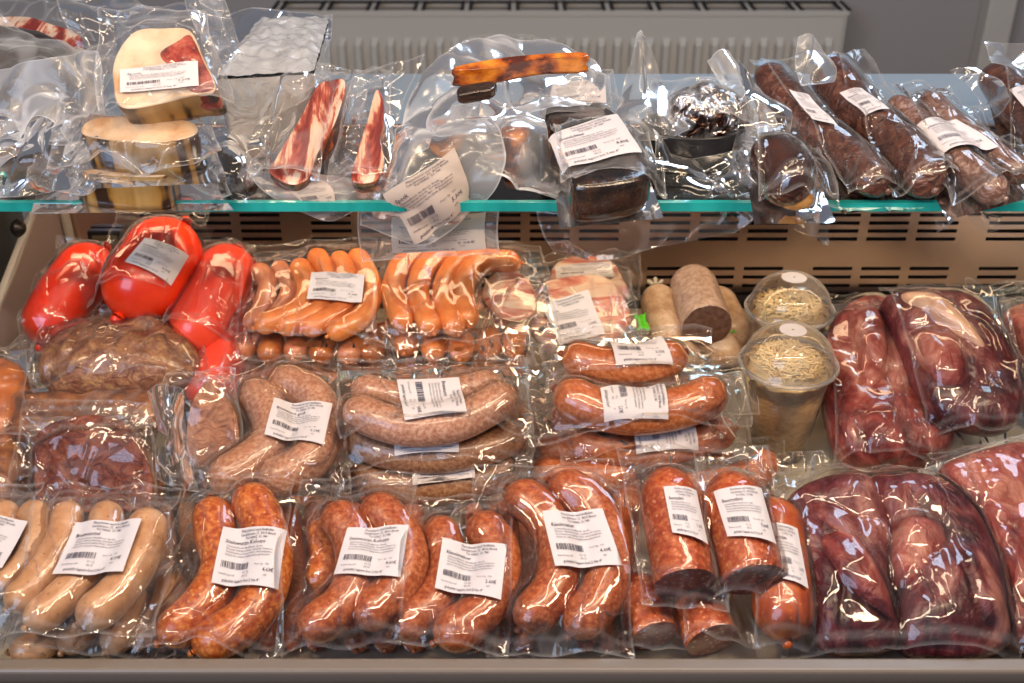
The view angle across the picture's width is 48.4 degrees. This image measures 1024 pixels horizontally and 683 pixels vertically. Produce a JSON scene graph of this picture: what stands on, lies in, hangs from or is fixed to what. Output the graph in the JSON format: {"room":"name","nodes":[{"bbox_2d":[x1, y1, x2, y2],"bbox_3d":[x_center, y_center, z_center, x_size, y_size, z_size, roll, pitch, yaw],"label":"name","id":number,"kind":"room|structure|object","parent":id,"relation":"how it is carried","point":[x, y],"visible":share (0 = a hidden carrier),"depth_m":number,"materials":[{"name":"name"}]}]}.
{"room":"food shop","nodes":[
{"label":"food shop","id":0,"kind":"room"},
{"bbox_2d":[0,0,1023,219],"bbox_3d":[0.000,-1.348,2.686,6.400,2.850,0.100,0,30,0],"label":"wall","id":1,"kind":"structure","parent":0,"point":[881,36],"depth_m":2.94,"materials":[{"name":"grey paint"}]},
{"bbox_2d":[271,0,850,73],"bbox_3d":[0.119,-0.584,2.955,1.404,0.583,0.182,0,30,0],"label":"radiator","id":2,"kind":"object","parent":1,"relation":"attached to","point":[372,39],"visible":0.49,"depth_m":2.78,"materials":[{"name":"beige metal"}]},
{"bbox_2d":[271,0,850,15],"bbox_3d":[0.119,-0.820,2.796,1.404,0.015,0.106,0,30,0],"label":"grille","id":3,"kind":"object","parent":2,"relation":"attached to","point":[372,8],"depth_m":2.79,"materials":[{"name":"black"}]},
{"bbox_2d":[967,0,1017,73],"bbox_3d":[1.232,-1.347,2.594,0.070,2.760,0.060,0,30,0],"label":"trim","id":4,"kind":"structure","parent":1,"relation":"attached to","point":[996,17],"depth_m":2.89,"materials":[{"name":"grey metal"}]},
{"bbox_3d":[0.000,1.220,1.137,6.400,0.050,5.150,0,30,0],"label":"floor","id":5,"kind":"structure","parent":0,"visible":0},
{"bbox_2d":[0,61,1023,682],"bbox_3d":[0.098,0.355,1.253,1.404,1.292,0.714,0,30,0],"label":"display case","id":6,"kind":"object","parent":5,"relation":"on","point":[874,250],"depth_m":1.12,"materials":[{"name":"beige"}]},
{"bbox_2d":[0,441,36,506],"bbox_3d":[-0.469,0.108,1.024,0.088,0.057,0.114,-7,31,-12],"label":"pack","id":7,"kind":"object","parent":6,"relation":"on","point":[16,477],"visible":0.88,"depth_m":1.00},
{"bbox_2d":[0,345,36,466],"bbox_3d":[-0.484,0.062,1.061,0.079,0.082,0.178,-9,31,-15],"label":"pack","id":8,"kind":"object","parent":7,"relation":"on","point":[16,370],"visible":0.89,"depth_m":1.06},
{"bbox_2d":[0,382,173,453],"bbox_3d":[-0.401,0.064,1.047,0.204,0.051,0.086,-1,30,-1],"label":"pack","id":9,"kind":"object","parent":7,"relation":"on","point":[33,412],"visible":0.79,"depth_m":1.03},
{"bbox_2d":[36,311,198,397],"bbox_3d":[-0.368,0.005,1.092,0.175,0.064,0.122,-1,30,-3],"label":"pack","id":10,"kind":"object","parent":9,"relation":"on","point":[142,352],"visible":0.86,"depth_m":1.05},
{"bbox_2d":[21,239,112,351],"bbox_3d":[-0.442,-0.048,1.149,0.086,0.102,0.150,-4,30,-7],"label":"sausage chub","id":11,"kind":"object","parent":10,"relation":"on","point":[65,291],"visible":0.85,"depth_m":1.11,"materials":[{"name":"red food"}]},
{"bbox_2d":[91,214,204,323],"bbox_3d":[-0.360,-0.078,1.134,0.108,0.102,0.158,1,30,2],"label":"sausage chub","id":12,"kind":"object","parent":10,"relation":"on","point":[152,263],"visible":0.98,"depth_m":1.08,"materials":[{"name":"red plastic"}]},
{"bbox_2d":[131,241,177,272],"bbox_3d":[-0.338,-0.079,1.080,0.040,0.016,0.032,0,58,0],"label":"print","id":13,"kind":"object","parent":12,"relation":"on","point":[146,256],"depth_m":1.08,"materials":[{"name":"grey paper"}]},
{"bbox_2d":[0,490,50,622],"bbox_3d":[-0.405,0.165,0.896,0.084,0.064,0.135,-5,30,-9],"label":"pack","id":14,"kind":"object","parent":6,"relation":"on","point":[23,528],"visible":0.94,"depth_m":0.89,"materials":[{"name":"beige food"}]},
{"bbox_2d":[0,517,10,553],"bbox_3d":[-0.415,0.157,0.890,0.051,0.020,0.043,0,49,0],"label":"print","id":15,"kind":"object","parent":14,"relation":"on","point":[5,522],"depth_m":0.88,"materials":[{"name":"grey paper"}]},
{"bbox_2d":[0,26,108,197],"bbox_3d":[-0.452,-0.242,1.069,0.201,0.130,0.321,-11,32,-18],"label":"bag","id":16,"kind":"object","parent":6,"relation":"on","point":[44,93],"visible":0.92,"depth_m":1.04,"materials":[{"name":"clear plastic"}]},
{"bbox_2d":[0,562,189,658],"bbox_3d":[-0.328,0.209,0.896,0.144,0.046,0.101,-1,30,-2],"label":"pack","id":17,"kind":"object","parent":6,"relation":"on","point":[113,640],"visible":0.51,"depth_m":0.87},
{"bbox_2d":[1,494,173,648],"bbox_3d":[-0.325,0.172,0.884,0.125,0.064,0.136,0,30,0],"label":"pack","id":18,"kind":"object","parent":17,"relation":"on","point":[96,569],"visible":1,"depth_m":0.86,"materials":[{"name":"beige food"}]},
{"bbox_2d":[61,521,129,571],"bbox_3d":[-0.318,0.156,0.870,0.047,0.009,0.043,0,49,0],"label":"print","id":19,"kind":"object","parent":18,"relation":"on","point":[87,546],"depth_m":0.87,"materials":[{"name":"grey paper"}]},
{"bbox_2d":[27,420,164,516],"bbox_3d":[-0.370,0.112,0.989,0.140,0.080,0.090,0,30,1],"label":"pack","id":20,"kind":"object","parent":6,"relation":"on","point":[87,464],"visible":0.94,"depth_m":0.97},
{"bbox_2d":[19,407,144,466],"bbox_3d":[-0.371,0.090,1.004,0.132,0.067,0.074,0,30,0],"label":"pack","id":21,"kind":"object","parent":20,"relation":"on","point":[83,422],"visible":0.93,"depth_m":1.00},
{"bbox_2d":[87,229,124,250],"bbox_3d":[-0.476,-0.118,1.340,0.042,0.030,0.012,0,30,0],"label":"display","id":22,"kind":"object","parent":6,"relation":"attached to","point":[112,235],"visible":0.47,"depth_m":1.33,"materials":[{"name":"black plastic"}]},
{"bbox_2d":[0,0,270,160],"bbox_3d":[-0.459,-0.318,1.172,0.184,0.169,0.592,-25,39,-37],"label":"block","id":23,"kind":"object","parent":6,"relation":"on","point":[134,10],"visible":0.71,"depth_m":1.08,"materials":[{"name":"clear plastic"}]},
{"bbox_2d":[24,123,262,213],"bbox_3d":[-0.322,-0.153,0.991,0.204,0.062,0.131,0,30,0],"label":"block","id":24,"kind":"object","parent":6,"relation":"on","point":[145,198],"visible":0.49,"depth_m":0.96,"materials":[{"name":"clear plastic"}]},
{"bbox_2d":[46,113,227,190],"bbox_3d":[-0.309,-0.167,0.947,0.147,0.056,0.095,-2,30,-4],"label":"block","id":25,"kind":"object","parent":24,"relation":"on","point":[112,143],"visible":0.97,"depth_m":0.93,"materials":[{"name":"beige food"}]},
{"bbox_2d":[107,18,226,124],"bbox_3d":[-0.283,-0.224,0.934,0.118,0.089,0.100,0,30,-1],"label":"block","id":26,"kind":"object","parent":25,"relation":"on","point":[160,75],"visible":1,"depth_m":0.91,"materials":[{"name":"beige food"}]},
{"bbox_2d":[127,62,189,89],"bbox_3d":[-0.281,-0.211,0.905,0.052,0.004,0.023,0,72,0],"label":"print","id":27,"kind":"object","parent":26,"relation":"on","point":[140,75],"depth_m":0.91,"materials":[{"name":"grey paper"}]},
{"bbox_2d":[125,496,199,651],"bbox_3d":[-0.293,0.185,0.953,0.077,0.030,0.226,-7,31,-11],"label":"pack","id":28,"kind":"object","parent":6,"relation":"on","point":[186,552],"visible":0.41,"depth_m":0.96},
{"bbox_2d":[165,398,257,510],"bbox_3d":[-0.285,0.102,1.097,0.112,0.029,0.221,-5,30,-9],"label":"pack","id":29,"kind":"object","parent":6,"relation":"on","point":[174,483],"visible":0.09,"depth_m":1.05},
{"bbox_2d":[147,379,247,490],"bbox_3d":[-0.274,0.078,0.987,0.081,0.132,0.153,-1,30,-1],"label":"pack","id":30,"kind":"object","parent":29,"relation":"on","point":[215,422],"visible":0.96,"depth_m":1.00},
{"bbox_2d":[184,304,249,407],"bbox_3d":[-0.282,0.011,1.114,0.062,0.078,0.138,0,30,-1],"label":"sausage chub","id":31,"kind":"object","parent":29,"relation":"on","point":[220,362],"visible":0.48,"depth_m":1.08,"materials":[{"name":"red food"}]},
{"bbox_2d":[167,241,254,352],"bbox_3d":[-0.294,-0.044,1.130,0.071,0.095,0.149,2,30,4],"label":"sausage chub","id":32,"kind":"object","parent":31,"relation":"on","point":[221,282],"visible":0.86,"depth_m":1.10,"materials":[{"name":"red food"}]},
{"bbox_2d":[236,330,395,376],"bbox_3d":[-0.192,0.002,1.110,0.165,0.034,0.076,0,30,0],"label":"pack","id":33,"kind":"object","parent":31,"relation":"on","point":[272,348],"visible":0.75,"depth_m":1.09},
{"bbox_2d":[236,246,381,347],"bbox_3d":[-0.199,-0.048,1.116,0.145,0.063,0.136,-1,30,-3],"label":"pack","id":34,"kind":"object","parent":33,"relation":"on","point":[338,295],"visible":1,"depth_m":1.09,"materials":[{"name":"orange food"}]},
{"bbox_2d":[312,272,356,298],"bbox_3d":[-0.170,-0.054,1.095,0.044,0.003,0.034,0,50,0],"label":"print","id":35,"kind":"object","parent":34,"relation":"on","point":[317,289],"depth_m":1.09},
{"bbox_2d":[152,476,292,658],"bbox_3d":[-0.222,0.177,0.903,0.113,0.086,0.159,2,30,4],"label":"pack","id":36,"kind":"object","parent":6,"relation":"on","point":[257,556],"visible":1,"depth_m":0.88,"materials":[{"name":"orange food"}]},
{"bbox_2d":[219,528,275,582],"bbox_3d":[-0.204,0.166,0.883,0.042,0.007,0.047,0,52,0],"label":"print","id":37,"kind":"object","parent":36,"relation":"on","point":[246,555],"depth_m":0.88,"materials":[{"name":"grey paper"}]},
{"bbox_2d":[214,7,332,158],"bbox_3d":[-0.238,-0.254,1.108,0.121,0.091,0.208,0,30,0],"label":"pack","id":38,"kind":"object","parent":6,"relation":"on","point":[274,46],"visible":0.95,"depth_m":1.04},
{"bbox_2d":[257,488,331,651],"bbox_3d":[-0.187,0.185,0.953,0.073,0.028,0.215,-4,30,-7],"label":"pack","id":39,"kind":"object","parent":6,"relation":"on","point":[297,510],"visible":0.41,"depth_m":0.93},
{"bbox_2d":[202,360,347,499],"bbox_3d":[-0.203,0.075,1.016,0.143,0.075,0.158,2,30,3],"label":"pack","id":40,"kind":"object","parent":39,"relation":"on","point":[295,402],"visible":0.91,"depth_m":0.98,"materials":[{"name":"brown food"}]},
{"bbox_2d":[270,402,322,438],"bbox_3d":[-0.187,0.069,0.990,0.044,0.008,0.042,0,48,0],"label":"print","id":41,"kind":"object","parent":40,"relation":"on","point":[294,420],"depth_m":0.99,"materials":[{"name":"grey paper"}]},
{"bbox_2d":[286,488,429,644],"bbox_3d":[-0.125,0.174,0.905,0.119,0.087,0.154,-3,30,-4],"label":"pack","id":42,"kind":"object","parent":39,"relation":"on","point":[369,561],"visible":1,"depth_m":0.87,"materials":[{"name":"orange food"}]},
{"bbox_2d":[343,526,398,572],"bbox_3d":[-0.109,0.161,0.875,0.043,0.006,0.039,0,52,0],"label":"print","id":43,"kind":"object","parent":42,"relation":"on","point":[368,559],"depth_m":0.88},
{"bbox_2d":[297,181,331,201],"bbox_3d":[-0.171,-0.125,0.968,0.037,0.012,0.020,0,62,0],"label":"print","id":44,"kind":"object","parent":6,"relation":"on","point":[318,191],"depth_m":0.97,"materials":[{"name":"grey paper"}]},
{"bbox_2d":[330,400,429,514],"bbox_3d":[-0.124,0.104,1.094,0.113,0.029,0.205,-2,30,-3],"label":"pack","id":45,"kind":"object","parent":6,"relation":"on","point":[343,489],"visible":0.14,"depth_m":1.05},
{"bbox_2d":[344,498,433,653],"bbox_3d":[-0.108,0.185,0.953,0.088,0.029,0.209,-2,30,-4],"label":"pack","id":46,"kind":"object","parent":6,"relation":"on","point":[356,641],"visible":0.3,"depth_m":0.87},
{"bbox_2d":[357,103,505,261],"bbox_3d":[-0.075,-0.139,1.004,0.129,0.130,0.108,-5,30,-9],"label":"bag","id":47,"kind":"object","parent":6,"relation":"on","point":[432,197],"visible":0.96,"depth_m":0.97,"materials":[{"name":"clear plastic"}]},
{"bbox_2d":[395,160,461,237],"bbox_3d":[-0.070,-0.119,0.961,0.057,0.067,0.013,-6,30,-10],"label":"print","id":48,"kind":"object","parent":47,"relation":"attached to","point":[432,197],"depth_m":0.96,"materials":[{"name":"grey paper"}]},
{"bbox_2d":[399,216,474,251],"bbox_3d":[-0.066,-0.095,1.007,0.069,0.030,0.016,3,30,5],"label":"print","id":49,"kind":"object","parent":47,"relation":"attached to","point":[460,236],"depth_m":1.00,"materials":[{"name":"grey paper"}]},
{"bbox_2d":[403,34,606,156],"bbox_3d":[-0.004,-0.222,1.016,0.167,0.096,0.201,6,30,10],"label":"bag","id":50,"kind":"object","parent":47,"relation":"on","point":[533,64],"visible":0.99,"depth_m":0.98,"materials":[{"name":"clear plastic"}]},
{"bbox_2d":[385,502,522,653],"bbox_3d":[-0.045,0.182,0.902,0.107,0.074,0.146,4,30,8],"label":"pack","id":51,"kind":"object","parent":6,"relation":"on","point":[488,569],"visible":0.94,"depth_m":0.87,"materials":[{"name":"orange food"}]},
{"bbox_2d":[443,544,496,590],"bbox_3d":[-0.033,0.174,0.876,0.043,0.010,0.044,0,51,0],"label":"print","id":52,"kind":"object","parent":51,"relation":"on","point":[466,567],"depth_m":0.88,"materials":[{"name":"grey paper"}]},
{"bbox_2d":[428,398,546,513],"bbox_3d":[-0.035,0.099,1.098,0.140,0.034,0.200,0,30,1],"label":"pack","id":53,"kind":"object","parent":6,"relation":"on","point":[536,405],"visible":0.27,"depth_m":1.07},
{"bbox_2d":[343,454,522,505],"bbox_3d":[-0.068,0.116,1.026,0.180,0.043,0.074,-1,30,-1],"label":"pack","id":54,"kind":"object","parent":53,"relation":"on","point":[452,488],"visible":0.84,"depth_m":1.00,"materials":[{"name":"brown food"}]},
{"bbox_2d":[343,404,532,482],"bbox_3d":[-0.069,0.085,1.019,0.180,0.045,0.086,-1,30,-1],"label":"pack","id":55,"kind":"object","parent":54,"relation":"on","point":[487,448],"visible":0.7,"depth_m":0.99,"materials":[{"name":"brown food"}]},
{"bbox_2d":[339,367,532,447],"bbox_3d":[-0.070,0.054,1.007,0.178,0.050,0.104,-1,30,-1],"label":"pack","id":56,"kind":"object","parent":55,"relation":"on","point":[415,412],"visible":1,"depth_m":0.98,"materials":[{"name":"brown food"}]},
{"bbox_2d":[402,381,461,411],"bbox_3d":[-0.069,0.048,0.983,0.050,0.009,0.043,-6,31,-10],"label":"print","id":57,"kind":"object","parent":56,"relation":"on","point":[417,396],"depth_m":0.99,"materials":[{"name":"grey paper"}]},
{"bbox_2d":[418,474,464,481],"bbox_3d":[-0.060,0.116,0.994,0.045,0.003,0.017,0,42,0],"label":"print","id":58,"kind":"object","parent":54,"relation":"on","point":[420,474],"depth_m":0.99},
{"bbox_2d":[382,352,505,380],"bbox_3d":[-0.068,0.025,1.124,0.129,0.034,0.072,-2,30,-3],"label":"pack","id":59,"kind":"object","parent":53,"relation":"on","point":[474,363],"visible":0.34,"depth_m":1.11},
{"bbox_2d":[378,321,532,376],"bbox_3d":[-0.057,0.002,1.113,0.163,0.035,0.076,-1,30,-2],"label":"pack","id":60,"kind":"object","parent":59,"relation":"on","point":[415,351],"visible":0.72,"depth_m":1.10},
{"bbox_2d":[370,245,555,351],"bbox_3d":[-0.044,-0.048,1.113,0.187,0.067,0.136,1,30,1],"label":"pack","id":61,"kind":"object","parent":60,"relation":"on","point":[452,307],"visible":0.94,"depth_m":1.11},
{"bbox_2d":[460,498,537,652],"bbox_3d":[-0.008,0.187,0.952,0.073,0.027,0.207,-1,30,-1],"label":"pack","id":62,"kind":"object","parent":6,"relation":"on","point":[501,637],"visible":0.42,"depth_m":0.91},
{"bbox_2d":[0,134,1023,199],"bbox_3d":[0.133,-0.163,1.050,1.335,0.007,0.184,0,30,0],"label":"glass shelf","id":63,"kind":"object","parent":6,"relation":"attached to","point":[478,168],"depth_m":1.04,"materials":[{"name":"glass"}]},
{"bbox_2d":[473,466,631,641],"bbox_3d":[0.032,0.168,0.901,0.124,0.097,0.167,-2,30,-3],"label":"pack","id":64,"kind":"object","parent":6,"relation":"on","point":[573,524],"visible":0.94,"depth_m":0.87,"materials":[{"name":"orange food"}]},
{"bbox_2d":[551,512,610,564],"bbox_3d":[0.053,0.151,0.877,0.046,0.007,0.045,0,54,0],"label":"print","id":65,"kind":"object","parent":64,"relation":"on","point":[577,538],"depth_m":0.88,"materials":[{"name":"grey paper"}]},
{"bbox_2d":[529,271,638,353],"bbox_3d":[0.068,-0.029,1.136,0.114,0.060,0.104,-2,30,-4],"label":"pack","id":66,"kind":"object","parent":6,"relation":"in","point":[581,306],"visible":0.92,"depth_m":1.13,"materials":[{"name":"pink food"}]},
{"bbox_2d":[550,294,596,340],"bbox_3d":[0.060,-0.024,1.117,0.046,0.006,0.061,0,54,0],"label":"print","id":67,"kind":"object","parent":66,"relation":"on","point":[574,316],"depth_m":1.12,"materials":[{"name":"grey paper"}]},
{"bbox_2d":[534,256,638,300],"bbox_3d":[0.076,-0.065,1.197,0.126,0.052,0.066,-2,30,-3],"label":"pack","id":68,"kind":"object","parent":6,"relation":"in","point":[572,266],"visible":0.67,"depth_m":1.20,"materials":[{"name":"beige food"}]},
{"bbox_2d":[563,262,600,276],"bbox_3d":[0.075,-0.075,1.194,0.050,0.002,0.021,0,56,0],"label":"print","id":69,"kind":"object","parent":68,"relation":"on","point":[589,262],"depth_m":1.19},
{"bbox_2d":[577,505,639,652],"bbox_3d":[0.080,0.188,0.951,0.062,0.027,0.207,2,30,3],"label":"pack","id":70,"kind":"object","parent":6,"relation":"on","point":[606,642],"visible":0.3,"depth_m":0.89},
{"bbox_2d":[543,403,676,515],"bbox_3d":[0.096,0.104,1.089,0.140,0.033,0.200,1,30,2],"label":"pack","id":71,"kind":"object","parent":6,"relation":"on","point":[553,421],"visible":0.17,"depth_m":1.08},
{"bbox_2d":[525,431,643,492],"bbox_3d":[0.069,0.113,1.044,0.130,0.045,0.082,-1,30,-2],"label":"pack","id":72,"kind":"object","parent":71,"relation":"on","point":[554,451],"visible":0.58,"depth_m":1.02},
{"bbox_2d":[567,413,748,473],"bbox_3d":[0.131,0.088,1.041,0.182,0.043,0.072,-1,30,-1],"label":"pack","id":73,"kind":"object","parent":72,"relation":"on","point":[695,442],"visible":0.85,"depth_m":1.01,"materials":[{"name":"orange food"}]},
{"bbox_2d":[526,367,757,444],"bbox_3d":[0.121,0.053,1.027,0.219,0.056,0.096,-1,30,-2],"label":"pack","id":74,"kind":"object","parent":73,"relation":"on","point":[654,409],"visible":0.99,"depth_m":1.00,"materials":[{"name":"orange food"}]},
{"bbox_2d":[542,336,710,392],"bbox_3d":[0.110,0.014,1.070,0.169,0.047,0.076,-1,30,-1],"label":"pack","id":75,"kind":"object","parent":74,"relation":"on","point":[658,359],"visible":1,"depth_m":1.04,"materials":[{"name":"orange food"}]},
{"bbox_2d":[617,342,664,360],"bbox_3d":[0.116,0.006,1.057,0.043,0.018,0.052,-3,30,-5],"label":"print","id":76,"kind":"object","parent":75,"relation":"on","point":[642,351],"depth_m":1.04,"materials":[{"name":"grey paper"}]},
{"bbox_2d":[604,383,665,412],"bbox_3d":[0.107,0.047,0.999,0.054,0.014,0.043,-3,30,-5],"label":"print","id":77,"kind":"object","parent":74,"relation":"on","point":[617,398],"depth_m":0.99,"materials":[{"name":"grey paper"}]},
{"bbox_2d":[637,430,694,447],"bbox_3d":[0.137,0.086,1.011,0.053,0.005,0.020,0,44,0],"label":"print","id":78,"kind":"object","parent":73,"relation":"on","point":[681,438],"depth_m":1.01,"materials":[{"name":"grey paper"}]},
{"bbox_2d":[547,110,747,260],"bbox_3d":[0.108,-0.153,1.020,0.193,0.114,0.202,-6,31,-10],"label":"meat","id":79,"kind":"object","parent":6,"relation":"on","point":[601,172],"visible":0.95,"depth_m":0.94,"materials":[{"name":"black food"}]},
{"bbox_2d":[478,71,618,198],"bbox_3d":[0.047,-0.203,1.058,0.115,0.082,0.241,8,31,13],"label":"bag","id":80,"kind":"object","parent":79,"relation":"on","point":[515,131],"visible":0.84,"depth_m":1.04,"materials":[{"name":"clear plastic"}]},
{"bbox_2d":[557,81,599,101],"bbox_3d":[0.061,-0.230,1.050,0.042,0.017,0.016,0,36,0],"label":"print","id":81,"kind":"object","parent":80,"relation":"on","point":[581,91],"depth_m":1.05,"materials":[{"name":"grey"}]},
{"bbox_2d":[560,117,628,162],"bbox_3d":[0.068,-0.170,0.952,0.058,0.006,0.072,0,40,0],"label":"print","id":82,"kind":"object","parent":79,"relation":"on","point":[602,139],"depth_m":0.95,"materials":[{"name":"grey paper"}]},
{"bbox_2d":[619,566,677,649],"bbox_3d":[0.106,0.205,0.895,0.050,0.053,0.094,-2,30,-3],"label":"salami","id":83,"kind":"object","parent":6,"relation":"on","point":[647,618],"visible":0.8,"depth_m":0.87,"materials":[{"name":"food"}]},
{"bbox_2d":[624,456,717,596],"bbox_3d":[0.125,0.146,0.905,0.073,0.083,0.150,-1,30,-1],"label":"salami","id":84,"kind":"object","parent":83,"relation":"on","point":[681,563],"visible":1,"depth_m":0.87,"materials":[{"name":"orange food"}]},
{"bbox_2d":[669,487,701,534],"bbox_3d":[0.133,0.130,0.870,0.024,0.005,0.041,0,52,0],"label":"print","id":85,"kind":"object","parent":84,"relation":"on","point":[685,516],"depth_m":0.87,"materials":[{"name":"grey paper"}]},
{"bbox_2d":[642,330,704,366],"bbox_3d":[0.165,0.008,1.181,0.075,0.038,0.035,21,36,32],"label":"sausage","id":86,"kind":"object","parent":6,"relation":"on","point":[692,361],"visible":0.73,"depth_m":1.17,"materials":[{"name":"beige food"}]},
{"bbox_2d":[634,277,686,339],"bbox_3d":[0.162,-0.027,1.210,0.058,0.055,0.096,9,31,14],"label":"sausage","id":87,"kind":"object","parent":86,"relation":"on","point":[659,315],"visible":0.81,"depth_m":1.19,"materials":[{"name":"beige food"}]},
{"bbox_2d":[615,30,779,173],"bbox_3d":[0.163,-0.233,1.054,0.152,0.115,0.168,-2,30,-4],"label":"bowl","id":88,"kind":"object","parent":6,"relation":"on","point":[700,120],"visible":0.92,"depth_m":1.01,"materials":[{"name":"plastic"}]},
{"bbox_2d":[640,114,747,173],"bbox_3d":[0.162,-0.177,1.025,0.096,0.040,0.060,0,34,0],"label":"tray","id":89,"kind":"object","parent":88,"relation":"on","point":[697,137],"depth_m":1.01,"materials":[{"name":"black plastic"}]},
{"bbox_2d":[672,585,751,655],"bbox_3d":[0.155,0.210,0.884,0.063,0.055,0.071,-3,30,-6],"label":"salami","id":90,"kind":"object","parent":6,"relation":"on","point":[705,626],"visible":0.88,"depth_m":0.86,"materials":[{"name":"food"}]},
{"bbox_2d":[696,332,742,368],"bbox_3d":[0.212,0.003,1.200,0.041,0.045,0.080,-23,37,-34],"label":"sausage","id":91,"kind":"object","parent":6,"relation":"on","point":[723,353],"visible":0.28,"depth_m":1.18,"materials":[{"name":"beige food"}]},
{"bbox_2d":[670,264,731,345],"bbox_3d":[0.196,-0.047,1.211,0.052,0.058,0.117,-2,30,-3],"label":"sausage","id":92,"kind":"object","parent":91,"relation":"on","point":[700,305],"visible":1,"depth_m":1.17,"materials":[{"name":"beige food"}]},
{"bbox_2d":[719,286,750,346],"bbox_3d":[0.231,-0.027,1.232,0.040,0.053,0.102,-7,31,-12],"label":"sausage","id":93,"kind":"object","parent":6,"relation":"on","point":[741,326],"visible":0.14,"depth_m":1.21,"materials":[{"name":"beige food"}]},
{"bbox_2d":[677,446,814,505],"bbox_3d":[0.203,0.118,1.042,0.156,0.052,0.075,-6,31,-10],"label":"pack","id":94,"kind":"object","parent":6,"relation":"on","point":[771,467],"visible":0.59,"depth_m":1.03},
{"bbox_2d":[751,491,814,648],"bbox_3d":[0.211,0.177,0.899,0.056,0.086,0.138,1,30,2],"label":"salami","id":95,"kind":"object","parent":6,"relation":"on","point":[783,606],"visible":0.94,"depth_m":0.86,"materials":[{"name":"orange food"}]},
{"bbox_2d":[696,455,784,594],"bbox_3d":[0.180,0.142,0.909,0.076,0.080,0.138,-2,30,-4],"label":"salami","id":96,"kind":"object","parent":95,"relation":"on","point":[738,523],"visible":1,"depth_m":0.87,"materials":[{"name":"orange food"}]},
{"bbox_2d":[722,487,767,533],"bbox_3d":[0.178,0.130,0.870,0.033,0.005,0.042,0,52,0],"label":"print","id":97,"kind":"object","parent":96,"relation":"on","point":[744,509],"depth_m":0.87,"materials":[{"name":"grey paper"}]},
{"bbox_2d":[776,524,802,579],"bbox_3d":[0.211,0.161,0.869,0.019,0.003,0.047,0,52,0],"label":"print","id":98,"kind":"object","parent":95,"relation":"on","point":[777,524],"depth_m":0.87},
{"bbox_2d":[732,60,835,244],"bbox_3d":[0.235,-0.154,0.979,0.088,0.136,0.155,-3,30,-5],"label":"sausage","id":99,"kind":"object","parent":6,"relation":"on","point":[783,183],"visible":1,"depth_m":0.94,"materials":[{"name":"brown food"}]},
{"bbox_2d":[738,321,839,463],"bbox_3d":[0.259,0.047,1.082,0.094,0.135,0.094,-14,33,-23],"label":"cup","id":100,"kind":"object","parent":6,"relation":"on","point":[789,382],"visible":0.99,"depth_m":1.06,"materials":[{"name":"clear plastic"}]},
{"bbox_2d":[744,270,835,350],"bbox_3d":[0.283,-0.006,1.174,0.091,0.135,0.091,27,39,38],"label":"cup","id":101,"kind":"object","parent":6,"relation":"on","point":[786,304],"visible":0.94,"depth_m":1.15,"materials":[{"name":"clear plastic"}]},
{"bbox_2d":[752,58,898,213],"bbox_3d":[0.280,-0.192,1.033,0.070,0.092,0.227,-8,31,-14],"label":"sausage","id":102,"kind":"object","parent":6,"relation":"on","point":[852,168],"visible":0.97,"depth_m":0.99,"materials":[{"name":"brown food"}]},
{"bbox_2d":[796,92,826,119],"bbox_3d":[0.265,-0.208,1.006,0.022,0.004,0.050,0,44,0],"label":"print","id":103,"kind":"object","parent":102,"relation":"on","point":[806,108],"depth_m":1.01,"materials":[{"name":"grey paper"}]},
{"bbox_2d":[795,33,959,224],"bbox_3d":[0.318,-0.197,1.030,0.108,0.137,0.235,-7,31,-11],"label":"sausage","id":104,"kind":"object","parent":6,"relation":"on","point":[839,81],"visible":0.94,"depth_m":0.99,"materials":[{"name":"brown food"}]},
{"bbox_2d":[848,88,881,109],"bbox_3d":[0.311,-0.214,1.007,0.014,0.011,0.042,-12,32,-20],"label":"print","id":105,"kind":"object","parent":104,"relation":"on","point":[858,98],"depth_m":1.01,"materials":[{"name":"grey paper"}]},
{"bbox_2d":[818,292,954,472],"bbox_3d":[0.356,0.034,1.120,0.121,0.110,0.227,0,30,-1],"label":"bag","id":106,"kind":"object","parent":6,"relation":"on","point":[873,419],"visible":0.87,"depth_m":1.06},
{"bbox_2d":[776,464,1019,658],"bbox_3d":[0.310,0.171,0.909,0.215,0.094,0.175,0,30,0],"label":"bag","id":107,"kind":"object","parent":6,"relation":"on","point":[902,561],"visible":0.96,"depth_m":0.87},
{"bbox_2d":[880,287,1023,469],"bbox_3d":[0.432,0.027,1.087,0.132,0.120,0.199,0,30,-1],"label":"bag","id":108,"kind":"object","parent":6,"relation":"on","point":[956,355],"visible":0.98,"depth_m":1.06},
{"bbox_2d":[886,82,1023,225],"bbox_3d":[0.400,-0.166,1.012,0.107,0.096,0.181,-4,30,-7],"label":"sausage","id":109,"kind":"object","parent":6,"relation":"on","point":[988,175],"visible":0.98,"depth_m":0.97,"materials":[{"name":"brown food"}]},
{"bbox_2d":[928,117,981,144],"bbox_3d":[0.381,-0.180,0.979,0.045,0.008,0.043,0,44,0],"label":"print","id":110,"kind":"object","parent":109,"relation":"on","point":[951,130],"depth_m":0.98,"materials":[{"name":"grey paper"}]},
{"bbox_2d":[934,438,1023,655],"bbox_3d":[0.439,0.161,0.935,0.152,0.103,0.209,-2,30,-4],"label":"bag","id":111,"kind":"object","parent":6,"relation":"on","point":[994,476],"visible":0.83,"depth_m":0.93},
{"bbox_2d":[960,42,1023,155],"bbox_3d":[0.470,-0.239,1.088,0.117,0.101,0.184,3,30,6],"label":"sausage","id":112,"kind":"object","parent":6,"relation":"on","point":[1001,82],"visible":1,"depth_m":1.07,"materials":[{"name":"brown food"}]},
{"bbox_2d":[978,295,1023,417],"bbox_3d":[0.538,0.008,1.180,0.108,0.084,0.176,2,30,4],"label":"bag","id":113,"kind":"object","parent":6,"relation":"on","point":[1013,317],"visible":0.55,"depth_m":1.17,"materials":[{"name":"clear plastic"}]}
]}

